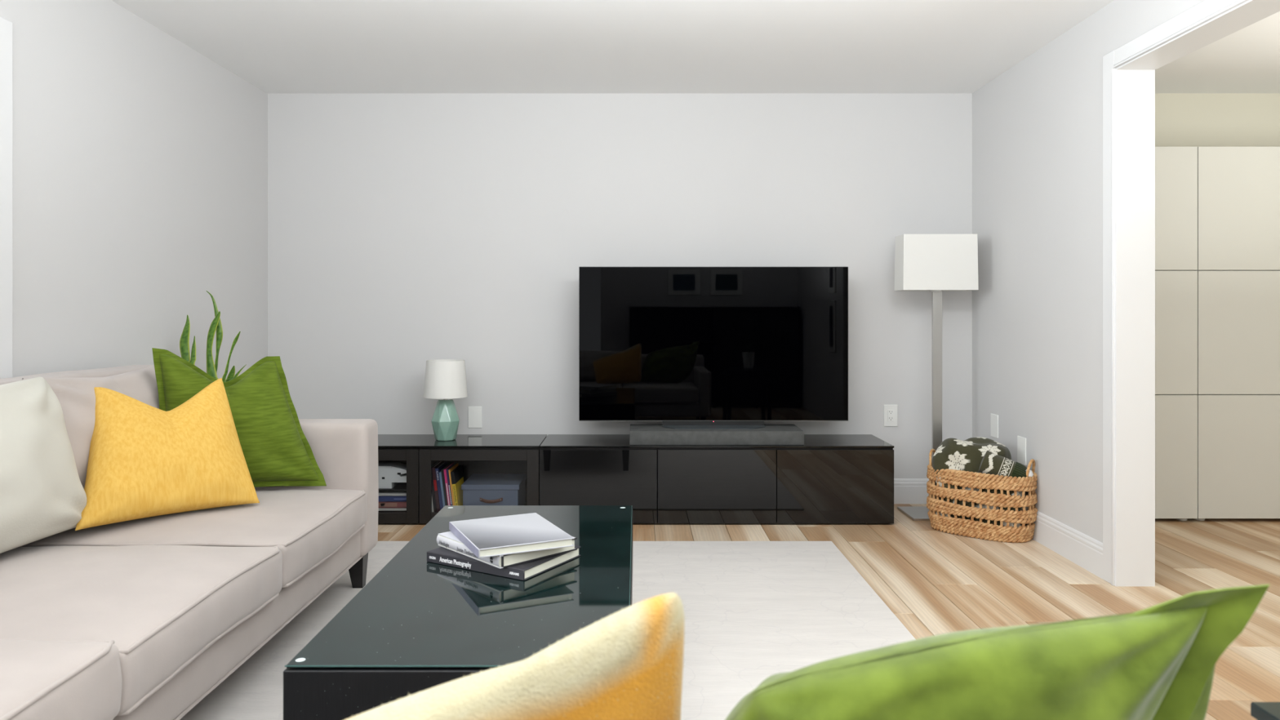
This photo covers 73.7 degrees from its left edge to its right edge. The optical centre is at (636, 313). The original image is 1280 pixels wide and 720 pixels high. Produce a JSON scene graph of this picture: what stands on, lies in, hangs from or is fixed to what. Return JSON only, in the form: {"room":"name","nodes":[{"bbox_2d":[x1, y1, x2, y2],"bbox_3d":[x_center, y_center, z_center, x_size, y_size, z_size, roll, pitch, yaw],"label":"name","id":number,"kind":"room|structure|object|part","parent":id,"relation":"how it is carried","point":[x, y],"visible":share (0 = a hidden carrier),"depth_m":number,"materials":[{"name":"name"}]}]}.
{"room":"living room","nodes":[
{"label":"living room","id":0,"kind":"room"},
{"bbox_2d":[0,0,267,378],"bbox_3d":[-2.167,-0.085,1.940,0.160,2.320,5.780,0,0,0],"label":"wall","id":1,"kind":"structure","parent":0,"point":[140,159],"depth_m":3.50,"materials":[{"name":"white paint"}]},
{"bbox_2d":[0,17,13,377],"bbox_3d":[-2.152,-0.255,1.740,0.190,1.420,2.180,0,0,0],"label":"window","id":2,"kind":"structure","parent":1,"relation":"in","point":[6,26],"depth_m":2.79,"materials":[{"name":"white paint"}]},
{"bbox_2d":[111,0,1279,93],"bbox_3d":[1.200,-1.295,1.225,7.000,0.100,7.550,0,0,0],"label":"ceiling","id":3,"kind":"structure","parent":0,"point":[275,46],"depth_m":3.95,"materials":[{"name":"white paint"}]},
{"bbox_2d":[267,93,1279,478],"bbox_3d":[1.200,-0.085,4.905,7.000,2.320,0.150,0,0,0],"label":"wall","id":4,"kind":"structure","parent":0,"point":[406,231],"depth_m":4.83,"materials":[{"name":"white paint"}]},
{"bbox_2d":[467,406,481,427],"bbox_3d":[-0.913,0.587,4.827,0.078,0.122,0.006,0,0,0],"label":"wall plate","id":5,"kind":"object","parent":4,"relation":"attached to","point":[474,413],"visible":1,"depth_m":4.82,"materials":[{"name":"white plastic"}]},
{"bbox_2d":[884,404,897,426],"bbox_3d":[1.438,0.578,4.826,0.078,0.122,0.008,0,0,0],"label":"wall outlet","id":6,"kind":"object","parent":4,"relation":"attached to","point":[891,411],"visible":1,"depth_m":4.82,"materials":[{"name":"white plastic"}]},
{"bbox_2d":[888,409,893,422],"bbox_3d":[1.438,0.578,4.824,0.034,0.068,0.003,0,0,0],"label":"socket","id":7,"kind":"object","parent":6,"relation":"attached to","point":[891,412],"depth_m":4.82,"materials":[{"name":"white plastic"}]},
{"bbox_2d":[893,478,928,503],"bbox_3d":[-0.093,1.005,4.823,3.987,0.140,0.014,0,0,0],"label":"baseboard","id":8,"kind":"structure","parent":4,"relation":"attached to","point":[906,491],"depth_m":4.82,"materials":[{"name":"white paint"}]},
{"bbox_2d":[377,503,1279,719],"bbox_3d":[1.200,1.105,1.225,7.000,0.060,7.550,0,0,0],"label":"floor","id":9,"kind":"structure","parent":0,"point":[935,582],"depth_m":3.54,"materials":[{"name":"brown wood"}]},
{"bbox_2d":[179,290,246,382],"bbox_3d":[-1.839,0.487,3.780,0.328,1.177,0.310,0,0,0],"label":"snake plant","id":10,"kind":"object","parent":9,"relation":"on","point":[211,368],"visible":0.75,"depth_m":3.80,"materials":[{"name":"green plant"}]},
{"bbox_2d":[377,448,419,523],"bbox_3d":[-1.407,0.880,4.537,0.603,0.390,0.415,0,0,0],"label":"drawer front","id":11,"kind":"object","parent":9,"relation":"on","point":[409,456],"visible":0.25,"depth_m":4.33,"materials":[{"name":"black wood"}]},
{"bbox_2d":[377,462,406,488],"bbox_3d":[-1.313,0.843,4.457,0.294,0.120,0.125,0,0,0],"label":"model","id":12,"kind":"object","parent":11,"relation":"in","point":[389,473],"visible":0.52,"depth_m":4.40},
{"bbox_2d":[377,511,406,511],"bbox_3d":[-1.315,1.030,4.505,0.290,0.030,0.230,0,0,0],"label":"book","id":13,"kind":"object","parent":11,"relation":"in","point":[378,511],"visible":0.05,"depth_m":4.39,"materials":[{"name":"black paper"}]},
{"bbox_2d":[377,507,406,511],"bbox_3d":[-1.309,1.008,4.492,0.282,0.014,0.215,0,0,0],"label":"book","id":14,"kind":"object","parent":13,"relation":"on","point":[379,508],"visible":0.12,"depth_m":4.38,"materials":[{"name":"white paper"}]},
{"bbox_2d":[377,501,406,507],"bbox_3d":[-1.309,0.983,4.492,0.282,0.034,0.216,0,0,0],"label":"book","id":15,"kind":"object","parent":14,"relation":"on","point":[381,504],"visible":0.31,"depth_m":4.38,"materials":[{"name":"red paper"}]},
{"bbox_2d":[378,496,406,501],"bbox_3d":[-1.308,0.952,4.490,0.285,0.028,0.220,0,0,0],"label":"book","id":16,"kind":"object","parent":15,"relation":"on","point":[380,498],"visible":0.19,"depth_m":4.38,"materials":[{"name":"blue paper"}]},
{"bbox_2d":[378,490,406,496],"bbox_3d":[-1.309,0.931,4.492,0.282,0.014,0.215,0,0,0],"label":"book","id":17,"kind":"object","parent":16,"relation":"on","point":[381,493],"visible":0.15,"depth_m":4.38,"materials":[{"name":"grey paper"}]},
{"bbox_2d":[378,482,406,490],"bbox_3d":[-1.407,0.907,4.558,0.567,0.006,0.355,0,0,0],"label":"shelf","id":18,"kind":"object","parent":11,"relation":"attached to","point":[401,486],"depth_m":4.40,"materials":[{"name":"black wood"}]},
{"bbox_2d":[377,434,547,448],"bbox_3d":[-1.103,0.678,4.540,1.214,0.010,0.417,0,0,0],"label":"cabinet top","id":19,"kind":"object","parent":11,"relation":"on","point":[384,441],"visible":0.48,"depth_m":4.49,"materials":[{"name":"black glass"}]},
{"bbox_2d":[423,359,467,440],"bbox_3d":[-1.016,0.462,4.545,0.229,0.423,0.229,0,0,0],"label":"table lamp","id":20,"kind":"object","parent":19,"relation":"on","point":[445,380],"visible":1,"depth_m":4.48,"materials":[{"name":"white fabric"}]},
{"bbox_3d":[-1.016,0.347,4.545,0.229,0.194,0.229,0,0,0],"label":"lamp shade","id":21,"kind":"part","parent":20,"relation":"part of","materials":[{"name":"white fabric"}]},
{"bbox_2d":[418,447,539,523],"bbox_3d":[-0.799,0.880,4.537,0.610,0.390,0.415,0,0,0],"label":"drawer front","id":22,"kind":"object","parent":9,"relation":"on","point":[473,460],"visible":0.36,"depth_m":4.33,"materials":[{"name":"black wood"}]},
{"bbox_2d":[431,461,439,511],"bbox_3d":[-1.050,0.919,4.500,0.044,0.250,0.200,0,0,0],"label":"book","id":23,"kind":"object","parent":22,"relation":"in","point":[434,464],"visible":0.17,"depth_m":4.40,"materials":[{"name":"grey paper"}]},
{"bbox_2d":[431,460,444,511],"bbox_3d":[-1.033,0.918,4.500,0.048,0.252,0.201,0,0,0],"label":"book","id":24,"kind":"object","parent":22,"relation":"in","point":[433,472],"visible":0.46,"depth_m":4.40,"materials":[{"name":"red paper"}]},
{"bbox_2d":[435,462,447,510],"bbox_3d":[-1.015,0.921,4.499,0.046,0.246,0.201,0,0,0],"label":"book","id":25,"kind":"object","parent":22,"relation":"in","point":[437,469],"visible":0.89,"depth_m":4.40,"materials":[{"name":"blue paper"}]},
{"bbox_2d":[439,471,445,506],"bbox_3d":[-0.999,0.932,4.500,0.039,0.225,0.200,0,0,0],"label":"book","id":26,"kind":"object","parent":22,"relation":"in","point":[440,472],"visible":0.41,"depth_m":4.40,"materials":[{"name":"blue paper"}]},
{"bbox_2d":[440,462,451,505],"bbox_3d":[-0.987,0.924,4.500,0.042,0.240,0.200,0,0,0],"label":"book","id":27,"kind":"object","parent":22,"relation":"in","point":[449,464],"visible":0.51,"depth_m":4.40,"materials":[{"name":"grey paper"}]},
{"bbox_2d":[443,462,453,505],"bbox_3d":[-0.974,0.924,4.500,0.042,0.240,0.201,0,0,0],"label":"book","id":28,"kind":"object","parent":22,"relation":"in","point":[451,464],"visible":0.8,"depth_m":4.40,"materials":[{"name":"pink paper"}]},
{"bbox_2d":[446,462,456,505],"bbox_3d":[-0.962,0.924,4.500,0.040,0.240,0.201,0,0,0],"label":"book","id":29,"kind":"object","parent":22,"relation":"in","point":[454,464],"visible":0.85,"depth_m":4.40,"materials":[{"name":"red paper"}]},
{"bbox_2d":[448,462,458,505],"bbox_3d":[-0.951,0.925,4.500,0.038,0.237,0.200,0,0,0],"label":"book","id":30,"kind":"object","parent":22,"relation":"in","point":[456,464],"visible":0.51,"depth_m":4.40,"materials":[{"name":"orange paper"}]},
{"bbox_2d":[450,465,463,505],"bbox_3d":[-0.936,0.931,4.500,0.045,0.227,0.204,0,0,0],"label":"book","id":31,"kind":"object","parent":22,"relation":"in","point":[456,474],"visible":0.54,"depth_m":4.45,"materials":[{"name":"yellow paper"}]},
{"bbox_2d":[461,474,526,505],"bbox_3d":[-0.755,0.965,4.553,0.300,0.160,0.305,0,0,0],"label":"storage box","id":32,"kind":"object","parent":22,"relation":"in","point":[477,489],"visible":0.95,"depth_m":4.42,"materials":[{"name":"blue cardboard"}]},
{"bbox_3d":[-0.751,0.966,4.408,0.118,0.027,0.014,0,0,0],"label":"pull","id":33,"kind":"part","parent":32,"relation":"part of","materials":[{"name":"brown leather"}]},
{"bbox_3d":[-0.755,0.898,4.558,0.300,0.027,0.297,0,0,0],"label":"lid","id":34,"kind":"part","parent":32,"relation":"part of","materials":[{"name":"blue cardboard"}]},
{"bbox_2d":[179,541,915,719],"bbox_3d":[-0.442,1.071,2.275,2.716,0.009,3.450,0,0,0],"label":"area rug","id":35,"kind":"object","parent":9,"relation":"on","point":[754,611],"visible":0.39,"depth_m":3.00,"materials":[{"name":"white carpet"}]},
{"bbox_2d":[0,364,378,719],"bbox_3d":[-1.515,0.632,2.042,1.016,0.885,2.768,0,0,0],"label":"sofa","id":36,"kind":"object","parent":35,"relation":"on","point":[140,619],"visible":0.77,"depth_m":2.25,"materials":[{"name":"fabric"}]},
{"bbox_2d":[0,377,87,553],"bbox_3d":[-1.722,0.413,2.140,0.291,0.446,0.840,0,0,0],"label":"cushion","id":37,"kind":"object","parent":36,"relation":"on","point":[42,495],"depth_m":2.32,"materials":[{"name":"white fabric"}]},
{"bbox_2d":[0,638,121,719],"bbox_3d":[-1.450,0.713,1.267,0.884,0.201,0.868,0,0,0],"label":"seat cushion","id":38,"kind":"object","parent":36,"relation":"on","point":[41,678],"depth_m":1.57,"materials":[{"name":"fabric"}]},
{"bbox_3d":[-1.935,0.539,2.111,0.176,0.676,2.622,0,0,0],"label":"frame","id":39,"kind":"part","parent":36,"relation":"part of","materials":[{"name":"fabric"}]},
{"bbox_2d":[20,365,159,488],"bbox_3d":[-1.757,0.412,2.875,0.254,0.445,0.750,0,0,0],"label":"cushion","id":40,"kind":"object","parent":36,"relation":"on","point":[73,395],"depth_m":2.63,"materials":[{"name":"fabric"}]},
{"bbox_2d":[0,545,281,715],"bbox_3d":[-1.450,0.721,2.094,0.885,0.182,0.780,0,0,0],"label":"seat cushion","id":41,"kind":"object","parent":36,"relation":"on","point":[162,607],"depth_m":2.00,"materials":[{"name":"fabric"}]},
{"bbox_2d":[75,377,259,530],"bbox_3d":[-1.538,0.432,2.745,0.289,0.405,0.530,0,0,40],"label":"throw pillow","id":42,"kind":"object","parent":36,"relation":"on","point":[145,460],"visible":0.98,"depth_m":2.68,"materials":[{"name":"yellow fabric"}]},
{"bbox_2d":[19,488,367,587],"bbox_3d":[-1.450,0.726,2.870,0.886,0.175,0.773,0,0,0],"label":"seat cushion","id":43,"kind":"object","parent":36,"relation":"on","point":[307,526],"depth_m":2.65,"materials":[{"name":"fabric"}]},
{"bbox_3d":[-1.529,0.874,2.100,0.957,0.137,2.644,0,0,0],"label":"rail","id":44,"kind":"part","parent":36,"relation":"part of","materials":[{"name":"fabric"}]},
{"bbox_2d":[151,347,326,487],"bbox_3d":[-1.433,0.381,3.093,0.549,0.522,0.204,0,0,-37],"label":"throw pillow","id":45,"kind":"object","parent":36,"relation":"on","point":[277,451],"visible":0.71,"depth_m":3.08,"materials":[{"name":"green fabric"}]},
{"bbox_3d":[-1.521,0.677,3.340,0.986,0.517,0.172,0,0,0],"label":"armrest","id":46,"kind":"part","parent":36,"relation":"part of","materials":[{"name":"fabric"}]},
{"bbox_3d":[-1.090,1.000,3.330,0.068,0.131,0.068,0,0,0],"label":"leg","id":47,"kind":"part","parent":36,"relation":"part of","materials":[{"name":"black wood"}]},
{"bbox_2d":[283,505,632,719],"bbox_3d":[-0.335,0.860,2.248,0.645,0.411,1.327,0,0,0],"label":"coffee table","id":48,"kind":"object","parent":35,"relation":"on","point":[418,624],"visible":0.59,"depth_m":1.84,"materials":[{"name":"black glass"}]},
{"bbox_2d":[426,545,581,580],"bbox_3d":[-0.352,0.641,2.276,0.323,0.026,0.250,0,0,30],"label":"book","id":49,"kind":"object","parent":48,"relation":"on","point":[523,571],"visible":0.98,"depth_m":2.18,"materials":[{"name":"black paper"}]},
{"bbox_2d":[436,531,577,568],"bbox_3d":[-0.349,0.612,2.287,0.250,0.032,0.294,0,0,-44],"label":"book","id":50,"kind":"object","parent":49,"relation":"on","point":[448,540],"visible":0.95,"depth_m":2.19,"materials":[{"name":"grey paper"}]},
{"bbox_2d":[448,512,574,558],"bbox_3d":[-0.337,0.585,2.267,0.251,0.022,0.306,0,0,-25],"label":"book","id":51,"kind":"object","parent":50,"relation":"on","point":[485,537],"visible":1,"depth_m":2.22,"materials":[{"name":"grey paper"}]},
{"bbox_3d":[-0.118,0.718,0.835,1.620,0.697,0.875,0,0,0],"label":"loveseat","id":52,"kind":"object","parent":35,"relation":"on","visible":0},
{"bbox_2d":[345,591,686,719],"bbox_3d":[-0.188,0.479,0.929,0.482,0.388,0.193,0,0,-6],"label":"throw pillow","id":53,"kind":"object","parent":52,"relation":"on","point":[627,664],"visible":1,"depth_m":0.86,"materials":[{"name":"beige yellow-orange plush fabric"}]},
{"bbox_2d":[724,584,1270,719],"bbox_3d":[0.321,0.486,0.882,0.597,0.446,0.183,0,0,6],"label":"throw pillow","id":54,"kind":"object","parent":52,"relation":"on","point":[1157,662],"visible":1,"depth_m":0.83,"materials":[{"name":"green fabric"}]},
{"bbox_2d":[539,448,657,523],"bbox_3d":[-0.194,0.880,4.537,0.598,0.390,0.415,0,0,0],"label":"drawer front","id":55,"kind":"object","parent":9,"relation":"on","point":[567,476],"visible":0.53,"depth_m":4.33,"materials":[{"name":"black wood"}]},
{"bbox_2d":[539,434,893,448],"bbox_3d":[0.409,0.678,4.540,1.800,0.010,0.415,0,0,0],"label":"cabinet top","id":56,"kind":"object","parent":55,"relation":"on","point":[551,441],"visible":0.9,"depth_m":4.44,"materials":[{"name":"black glass"}]},
{"bbox_2d":[629,423,804,523],"bbox_3d":[0.412,0.839,4.537,0.892,0.473,0.415,0,0,0],"label":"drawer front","id":57,"kind":"object","parent":9,"relation":"on","point":[695,485],"depth_m":4.33,"materials":[{"name":"black wood"}]},
{"bbox_2d":[578,266,848,429],"bbox_3d":[0.412,0.176,4.519,1.436,0.851,0.173,0,0,0],"label":"television","id":58,"kind":"object","parent":57,"relation":"on","point":[682,348],"visible":1,"depth_m":4.55,"materials":[{"name":"black"}]},
{"bbox_3d":[0.412,0.162,4.556,1.436,0.822,0.012,0,0,0],"label":"panel","id":59,"kind":"part","parent":58,"relation":"part of","materials":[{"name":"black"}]},
{"bbox_3d":[0.412,0.637,4.503,0.892,0.071,0.283,0,0,0],"label":"tv plinth","id":60,"kind":"part","parent":57,"relation":"part of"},
{"bbox_2d":[775,448,893,523],"bbox_3d":[1.010,0.880,4.537,0.595,0.390,0.415,0,0,0],"label":"drawer front","id":61,"kind":"object","parent":9,"relation":"on","point":[814,485],"visible":0.78,"depth_m":4.33,"materials":[{"name":"black wood"}]},
{"bbox_2d":[893,234,978,520],"bbox_3d":[1.600,0.329,4.560,0.396,1.492,0.280,0,0,0],"label":"floor lamp","id":62,"kind":"object","parent":9,"relation":"on","point":[935,264],"visible":0.81,"depth_m":4.49,"materials":[{"name":"white fabric"}]},
{"bbox_3d":[1.600,-0.155,4.560,0.068,0.080,0.068,0,0,0],"label":"bulb","id":63,"kind":"part","parent":62,"relation":"part of","materials":[{"name":"white glass"}]},
{"bbox_3d":[1.600,-0.270,4.565,0.396,0.294,0.178,0,0,0],"label":"lamp shade","id":64,"kind":"part","parent":62,"relation":"part of","materials":[{"name":"white fabric"}]},
{"bbox_2d":[926,448,1037,542],"bbox_3d":[1.688,0.882,4.184,0.513,0.387,0.294,0,0,39],"label":"wicker basket","id":65,"kind":"object","parent":9,"relation":"on","point":[961,526],"visible":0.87,"depth_m":4.05,"materials":[{"name":"woven rattan"}]},
{"bbox_3d":[1.510,0.737,4.335,0.027,0.097,0.117,0,0,40],"label":"handle","id":66,"kind":"part","parent":65,"relation":"part of","materials":[{"name":"wicker"}]},
{"bbox_2d":[932,436,1033,527],"bbox_3d":[1.691,0.840,4.178,0.475,0.451,0.260,0,0,31],"label":"pillow","id":67,"kind":"object","parent":65,"relation":"on","point":[986,455],"visible":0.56,"depth_m":4.12,"materials":[{"name":"fabric"}]},
{"bbox_3d":[1.866,0.737,4.035,0.027,0.098,0.117,0,0,40],"label":"handle","id":68,"kind":"part","parent":65,"relation":"part of","materials":[{"name":"wicker"}]},
{"bbox_2d":[1155,146,1197,520],"bbox_3d":[2.588,0.108,4.607,0.598,1.934,0.435,0,0,0],"label":"tall cabinet","id":69,"kind":"object","parent":9,"relation":"on","point":[1175,167],"visible":0.25,"depth_m":4.39,"materials":[{"name":"white paint"}]},
{"bbox_3d":[2.588,-0.541,4.399,0.598,0.636,0.018,0,0,0],"label":"door","id":70,"kind":"part","parent":69,"relation":"part of","materials":[{"name":"white paint"}]},
{"bbox_3d":[2.588,0.099,4.399,0.598,0.636,0.018,0,0,0],"label":"door","id":71,"kind":"part","parent":69,"relation":"part of","materials":[{"name":"white paint"}]},
{"bbox_3d":[2.588,0.738,4.399,0.598,0.636,0.018,0,0,0],"label":"door","id":72,"kind":"part","parent":69,"relation":"part of","materials":[{"name":"white paint"}]},
{"bbox_2d":[1193,146,1279,520],"bbox_3d":[3.190,0.108,4.607,0.598,1.934,0.435,0,0,0],"label":"tall cabinet","id":73,"kind":"object","parent":9,"relation":"on","point":[1238,270],"visible":0.65,"depth_m":4.39,"materials":[{"name":"white paint"}]},
{"bbox_3d":[3.190,-0.541,4.399,0.598,0.636,0.018,0,0,0],"label":"door","id":74,"kind":"part","parent":73,"relation":"part of","materials":[{"name":"white paint"}]},
{"bbox_3d":[3.190,0.099,4.399,0.598,0.636,0.018,0,0,0],"label":"door","id":75,"kind":"part","parent":73,"relation":"part of","materials":[{"name":"white paint"}]},
{"bbox_3d":[3.190,0.738,4.399,0.598,0.636,0.018,0,0,0],"label":"door","id":76,"kind":"part","parent":73,"relation":"part of","materials":[{"name":"white paint"}]},
{"bbox_2d":[1250,702,1279,719],"bbox_3d":[1.055,0.800,0.927,0.450,0.550,0.455,0,0,0],"label":"side table","id":77,"kind":"object","parent":9,"relation":"on","point":[1259,710],"visible":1,"depth_m":1.14,"materials":[{"name":"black glass"}]},
{"bbox_2d":[972,0,1204,542],"bbox_3d":[1.965,-0.085,1.940,0.130,2.320,5.780,0,0,0],"label":"wall","id":78,"kind":"structure","parent":0,"point":[1037,126],"depth_m":3.92,"materials":[{"name":"white paint"}]},
{"bbox_2d":[991,413,998,438],"bbox_3d":[1.897,0.595,4.520,0.006,0.122,0.090,0,0,0],"label":"wall plate","id":79,"kind":"object","parent":78,"relation":"attached to","point":[994,418],"visible":1,"depth_m":4.51,"materials":[{"name":"white plastic"}]},
{"bbox_2d":[1017,435,1026,466],"bbox_3d":[1.897,0.675,4.200,0.006,0.135,0.090,0,0,0],"label":"wall plate","id":80,"kind":"object","parent":78,"relation":"attached to","point":[1021,442],"visible":0.84,"depth_m":4.20,"materials":[{"name":"white plastic"}]},
{"bbox_2d":[1027,511,1102,578],"bbox_3d":[1.893,1.005,4.132,0.014,0.140,1.368,0,0,0],"label":"baseboard","id":81,"kind":"structure","parent":78,"relation":"attached to","point":[1085,551],"depth_m":3.71,"materials":[{"name":"white paint"}]},
{"bbox_2d":[1102,50,1115,586],"bbox_3d":[1.889,0.018,3.407,0.021,2.114,0.082,0,0,0],"label":"trim","id":82,"kind":"structure","parent":78,"relation":"attached to","point":[1108,72],"depth_m":3.40,"materials":[{"name":"white paint"}]},
{"bbox_2d":[1112,0,1248,68],"bbox_3d":[1.889,-1.002,2.313,0.021,0.074,2.106,0,0,0],"label":"trim","id":83,"kind":"structure","parent":78,"relation":"attached to","point":[1206,11],"depth_m":2.99,"materials":[{"name":"white paint"}]},
{"bbox_2d":[1115,0,1279,586],"bbox_3d":[1.965,0.051,2.355,0.154,2.047,2.036,0,0,0],"label":"door frame","id":84,"kind":"structure","parent":78,"relation":"in","point":[1135,80],"depth_m":3.36,"materials":[{"name":"white paint"}]}
]}

